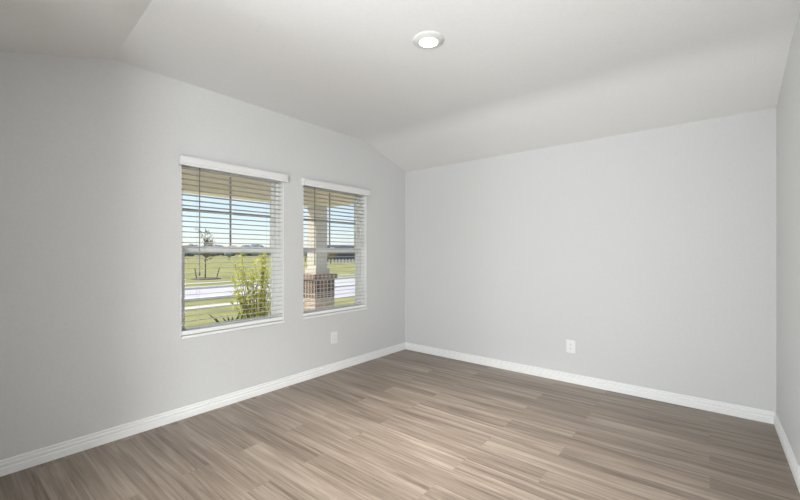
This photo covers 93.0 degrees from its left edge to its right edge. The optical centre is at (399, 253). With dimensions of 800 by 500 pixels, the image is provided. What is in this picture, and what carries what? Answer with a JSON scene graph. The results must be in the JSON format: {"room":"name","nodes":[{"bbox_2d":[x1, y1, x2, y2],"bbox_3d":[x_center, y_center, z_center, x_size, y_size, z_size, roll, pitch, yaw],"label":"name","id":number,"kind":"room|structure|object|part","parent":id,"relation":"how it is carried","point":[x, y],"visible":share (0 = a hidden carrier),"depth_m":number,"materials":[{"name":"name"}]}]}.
{"room":"empty room","nodes":[
{"label":"empty room","id":0,"kind":"room"},
{"bbox_2d":[0,50,404,459],"bbox_3d":[-1.302,-0.073,3.716,0.160,2.800,4.392,0,0,39],"label":"wall","id":1,"kind":"structure","parent":0,"point":[91,342],"depth_m":2.75,"materials":[{"name":"paint"}]},
{"bbox_2d":[0,342,404,476],"bbox_3d":[-1.234,1.280,3.661,0.016,0.093,4.152,0,0,39],"label":"baseboard","id":2,"kind":"structure","parent":1,"relation":"attached to","point":[23,461],"depth_m":2.93,"materials":[{"name":"white paint"}]},
{"bbox_2d":[181,165,284,338],"bbox_3d":[-1.514,-0.034,3.452,0.186,1.439,0.950,0,0,39],"label":"window","id":3,"kind":"structure","parent":1,"relation":"in","point":[279,239],"depth_m":3.74,"materials":[{"name":"white plastic"}]},
{"bbox_3d":[-1.564,-0.376,3.493,0.026,0.722,0.890,0,0,39],"label":"sash","id":4,"kind":"part","parent":3,"relation":"part of","materials":[{"name":"white plastic"}]},
{"bbox_3d":[-1.540,0.295,3.473,0.028,0.713,0.890,0,0,39],"label":"sash","id":5,"kind":"part","parent":3,"relation":"part of","materials":[{"name":"white plastic"}]},
{"bbox_2d":[178,155,287,335],"bbox_3d":[-1.459,-0.057,3.407,0.114,1.439,0.986,0,0,39],"label":"window blind","id":6,"kind":"object","parent":3,"relation":"attached to","point":[199,163],"visible":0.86,"depth_m":3.35,"materials":[{"name":"white plastic"}]},
{"bbox_3d":[-1.481,0.646,3.425,0.052,0.033,0.930,0,0,39],"label":"rail","id":7,"kind":"part","parent":6,"relation":"part of","materials":[{"name":"white plastic"}]},
{"bbox_3d":[-1.483,0.675,3.427,0.106,0.022,0.950,0,0,39],"label":"sill","id":8,"kind":"part","parent":3,"relation":"part of","materials":[{"name":"white paint"}]},
{"bbox_2d":[331,331,336,343],"bbox_3d":[-0.740,0.947,4.272,0.010,0.132,0.090,0,0,39],"label":"wall outlet","id":9,"kind":"object","parent":1,"relation":"attached to","point":[333,334],"visible":1,"depth_m":4.27,"materials":[{"name":"white plastic"}]},
{"bbox_2d":[303,185,366,318],"bbox_3d":[-0.771,-0.034,4.362,0.186,1.439,0.944,0,0,39],"label":"window","id":10,"kind":"structure","parent":1,"relation":"in","point":[360,267],"depth_m":4.69,"materials":[{"name":"white plastic"}]},
{"bbox_3d":[-0.821,-0.376,4.403,0.026,0.722,0.884,0,0,39],"label":"sash","id":11,"kind":"part","parent":10,"relation":"part of","materials":[{"name":"white plastic"}]},
{"bbox_3d":[-0.797,0.295,4.383,0.028,0.713,0.884,0,0,39],"label":"sash","id":12,"kind":"part","parent":10,"relation":"part of","materials":[{"name":"white plastic"}]},
{"bbox_3d":[-0.741,0.675,4.337,0.106,0.022,0.944,0,0,39],"label":"sill","id":13,"kind":"part","parent":10,"relation":"part of","materials":[{"name":"white paint"}]},
{"bbox_2d":[302,178,370,316],"bbox_3d":[-0.716,-0.057,4.317,0.114,1.439,0.980,0,0,39],"label":"window blind","id":14,"kind":"object","parent":10,"relation":"attached to","point":[305,181],"visible":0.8,"depth_m":4.28,"materials":[{"name":"white plastic"}]},
{"bbox_3d":[-0.738,0.646,4.335,0.052,0.033,0.924,0,0,39],"label":"rail","id":15,"kind":"part","parent":14,"relation":"part of","materials":[{"name":"white plastic"}]},
{"bbox_2d":[0,0,799,171],"bbox_3d":[0.185,-1.307,2.502,3.781,0.384,4.252,0,0,39],"label":"ceiling","id":16,"kind":"structure","parent":0,"point":[505,77],"depth_m":2.65,"materials":[{"name":"paint"}]},
{"bbox_2d":[413,31,443,48],"bbox_3d":[0.184,-1.369,2.452,0.202,0.020,0.202,0,0,39],"label":"recessed light","id":17,"kind":"object","parent":16,"relation":"in","point":[425,39],"visible":1,"depth_m":2.42,"materials":[{"name":"white plastic"}]},
{"bbox_2d":[0,349,799,499],"bbox_3d":[-0.486,1.387,0.772,4.929,0.120,7.782,0,0,39],"label":"floor","id":18,"kind":"structure","parent":0,"point":[405,424],"depth_m":2.57,"materials":[{"name":"wood"}]},
{"bbox_2d":[405,108,775,411],"bbox_3d":[1.582,-0.073,4.119,3.801,2.800,0.120,0,0,39],"label":"wall","id":19,"kind":"structure","parent":0,"point":[653,251],"depth_m":3.64,"materials":[{"name":"paint"}]},
{"bbox_2d":[566,339,574,352],"bbox_3d":[1.753,0.956,3.896,0.090,0.132,0.010,0,0,39],"label":"wall outlet","id":20,"kind":"object","parent":19,"relation":"attached to","point":[570,344],"visible":1,"depth_m":3.89,"materials":[{"name":"white plastic"}]},
{"bbox_2d":[405,342,774,423],"bbox_3d":[1.493,1.280,4.104,3.681,0.093,0.016,0,0,39],"label":"baseboard","id":21,"kind":"structure","parent":19,"relation":"attached to","point":[735,410],"depth_m":3.63,"materials":[{"name":"white paint"}]},
{"bbox_2d":[776,15,799,466],"bbox_3d":[1.620,-0.073,1.254,0.120,2.800,4.272,0,0,39],"label":"wall","id":22,"kind":"structure","parent":0,"point":[788,105],"depth_m":2.50,"materials":[{"name":"paint"}]},
{"bbox_2d":[774,412,799,492],"bbox_3d":[1.605,1.280,1.343,0.016,0.093,4.152,0,0,39],"label":"baseboard","id":23,"kind":"structure","parent":22,"relation":"attached to","point":[793,464],"depth_m":2.43,"materials":[{"name":"white paint"}]},
{"label":"outside","id":24,"kind":"structure","parent":0,"visible":0},
{"bbox_2d":[185,278,354,298],"bbox_3d":[9.114,1.771,37.738,4.400,0.112,370.000,0,0,39],"label":"road","id":25,"kind":"structure","parent":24,"point":[225,290],"depth_m":17.50,"materials":[{"name":"grey asphalt"}]},
{"bbox_2d":[185,277,354,301],"bbox_3d":[9.114,1.722,37.738,4.760,0.210,370.000,0,0,39],"label":"curb","id":26,"kind":"object","parent":25,"relation":"on","point":[202,287],"depth_m":18.03,"materials":[{"name":"concrete"}]},
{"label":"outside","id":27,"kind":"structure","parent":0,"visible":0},
{"bbox_2d":[185,274,352,309],"bbox_3d":[8.495,1.767,38.244,10.600,0.120,370.000,0,0,39],"label":"sidewalk","id":28,"kind":"structure","parent":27,"point":[235,303],"depth_m":12.66,"materials":[{"name":"concrete"}]},
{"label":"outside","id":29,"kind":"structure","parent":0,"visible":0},
{"bbox_2d":[269,286,354,297],"bbox_3d":[-2.139,1.764,17.622,3.600,0.125,7.400,0,0,39],"label":"driveway","id":30,"kind":"structure","parent":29,"point":[344,289],"depth_m":16.92,"materials":[{"name":"concrete"}]},
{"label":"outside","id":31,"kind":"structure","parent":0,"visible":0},
{"bbox_2d":[185,254,354,327],"bbox_3d":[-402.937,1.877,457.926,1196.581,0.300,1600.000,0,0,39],"label":"lawn","id":32,"kind":"structure","parent":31,"point":[212,265],"depth_m":29.55,"materials":[{"name":"green plant"}]},
{"bbox_2d":[182,243,196,255],"bbox_3d":[-118.420,-1.766,209.656,10.228,7.415,11.207,0,0,3],"label":"tree","id":33,"kind":"object","parent":32,"relation":"on","point":[190,244],"visible":0.21,"depth_m":208.85,"materials":[{"name":"green plant"}]},
{"bbox_2d":[190,277,220,279],"bbox_3d":[-13.027,1.672,25.475,1.900,0.110,1.900,0,0,39],"label":"mulch ring","id":34,"kind":"object","parent":32,"relation":"on","point":[209,278],"visible":0.91,"depth_m":25.00,"materials":[{"name":"brown soil"}]},
{"bbox_2d":[194,228,219,277],"bbox_3d":[-13.046,-0.020,25.515,1.508,3.508,1.325,0,0,-4],"label":"young tree","id":35,"kind":"object","parent":32,"relation":"on","point":[206,256],"visible":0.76,"depth_m":25.44,"materials":[{"name":"green plant"}]},
{"bbox_2d":[200,244,219,255],"bbox_3d":[-108.896,-1.632,218.824,11.272,7.055,11.241,0,0,27],"label":"tree","id":36,"kind":"object","parent":32,"relation":"on","point":[201,253],"visible":0.23,"depth_m":215.46,"materials":[{"name":"green plant"}]},
{"bbox_2d":[215,244,224,255],"bbox_3d":[-124.429,-2.105,260.419,12.623,8.091,13.283,0,0,34],"label":"tree","id":37,"kind":"object","parent":32,"relation":"on","point":[220,253],"visible":0.16,"depth_m":258.06,"materials":[{"name":"green plant"}]},
{"bbox_2d":[224,252,230,257],"bbox_3d":[-42.941,0.475,94.846,2.044,2.504,1.809,0,0,28],"label":"tree","id":38,"kind":"object","parent":32,"relation":"on","point":[228,254],"visible":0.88,"depth_m":94.22,"materials":[{"name":"green plant"}]},
{"bbox_2d":[228,245,247,255],"bbox_3d":[-102.724,-1.266,238.230,13.144,7.498,11.684,0,0,-12],"label":"tree","id":39,"kind":"object","parent":32,"relation":"on","point":[232,253],"visible":0.29,"depth_m":235.88,"materials":[{"name":"green plant"}]},
{"bbox_2d":[229,252,270,319],"bbox_3d":[-2.496,0.817,6.789,1.072,1.829,0.830,0,0,-40],"label":"leafy shrub","id":40,"kind":"object","parent":32,"relation":"on","point":[261,278],"visible":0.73,"depth_m":6.56,"materials":[{"name":"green plant"}]},
{"bbox_2d":[245,244,258,255],"bbox_3d":[-101.702,-1.968,258.941,14.150,8.656,14.853,0,0,-20],"label":"tree","id":41,"kind":"object","parent":32,"relation":"on","point":[249,254],"visible":0.2,"depth_m":256.74,"materials":[{"name":"green plant"}]},
{"bbox_2d":[249,245,263,255],"bbox_3d":[-86.373,-1.624,229.884,11.345,7.277,7.803,0,0,22],"label":"tree","id":42,"kind":"object","parent":32,"relation":"on","point":[252,253],"visible":0.4,"depth_m":227.04,"materials":[{"name":"green plant"}]},
{"bbox_2d":[327,253,337,263],"bbox_3d":[-11.298,0.538,61.835,1.894,2.379,2.068,0,0,42],"label":"tree","id":43,"kind":"object","parent":32,"relation":"on","point":[330,256],"visible":0.56,"depth_m":61.20,"materials":[{"name":"green plant"}]},
{"bbox_3d":[-11.298,0.192,61.835,1.893,1.687,2.068,0,0,42],"label":"crown","id":44,"kind":"part","parent":43,"relation":"part of","materials":[{"name":"green plant"}]},
{"bbox_2d":[327,245,354,261],"bbox_3d":[-12.480,-0.023,80.548,9.200,3.500,7.200,0,0,-32],"label":"house","id":45,"kind":"structure","parent":32,"relation":"on","point":[338,256],"depth_m":78.05,"materials":[{"name":"grey"}]},
{"bbox_2d":[329,259,353,262],"bbox_3d":[-10.541,1.417,72.011,6.000,0.620,0.160,0,0,-11],"label":"picket fence","id":46,"kind":"object","parent":32,"relation":"on","point":[329,259],"visible":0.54,"depth_m":71.89,"materials":[{"name":"white paint"}]},
{"bbox_3d":[-3.647,1.677,2.631,2.101,0.500,9.465,0,0,39],"label":"floor","id":47,"kind":"structure","parent":32,"relation":"on","visible":0},
{"bbox_2d":[209,308,247,324],"bbox_3d":[-2.532,1.202,5.675,0.877,0.768,0.840,0,0,-36],"label":"plant","id":48,"kind":"object","parent":47,"relation":"on","point":[216,320],"visible":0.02,"depth_m":5.78,"materials":[{"name":"green plant"}]},
{"bbox_2d":[303,206,337,310],"bbox_3d":[-1.426,0.315,6.540,0.490,2.225,0.490,0,0,39],"label":"porch column","id":49,"kind":"structure","parent":47,"relation":"on","point":[313,271],"depth_m":6.43,"materials":[{"name":"beige brick"}]},
{"bbox_2d":[182,169,353,206],"bbox_3d":[-3.636,-1.046,2.522,1.946,0.495,9.310,0,0,39],"label":"beam","id":50,"kind":"structure","parent":49,"relation":"on","point":[184,170],"depth_m":5.34,"materials":[{"name":"beige"}]}
]}

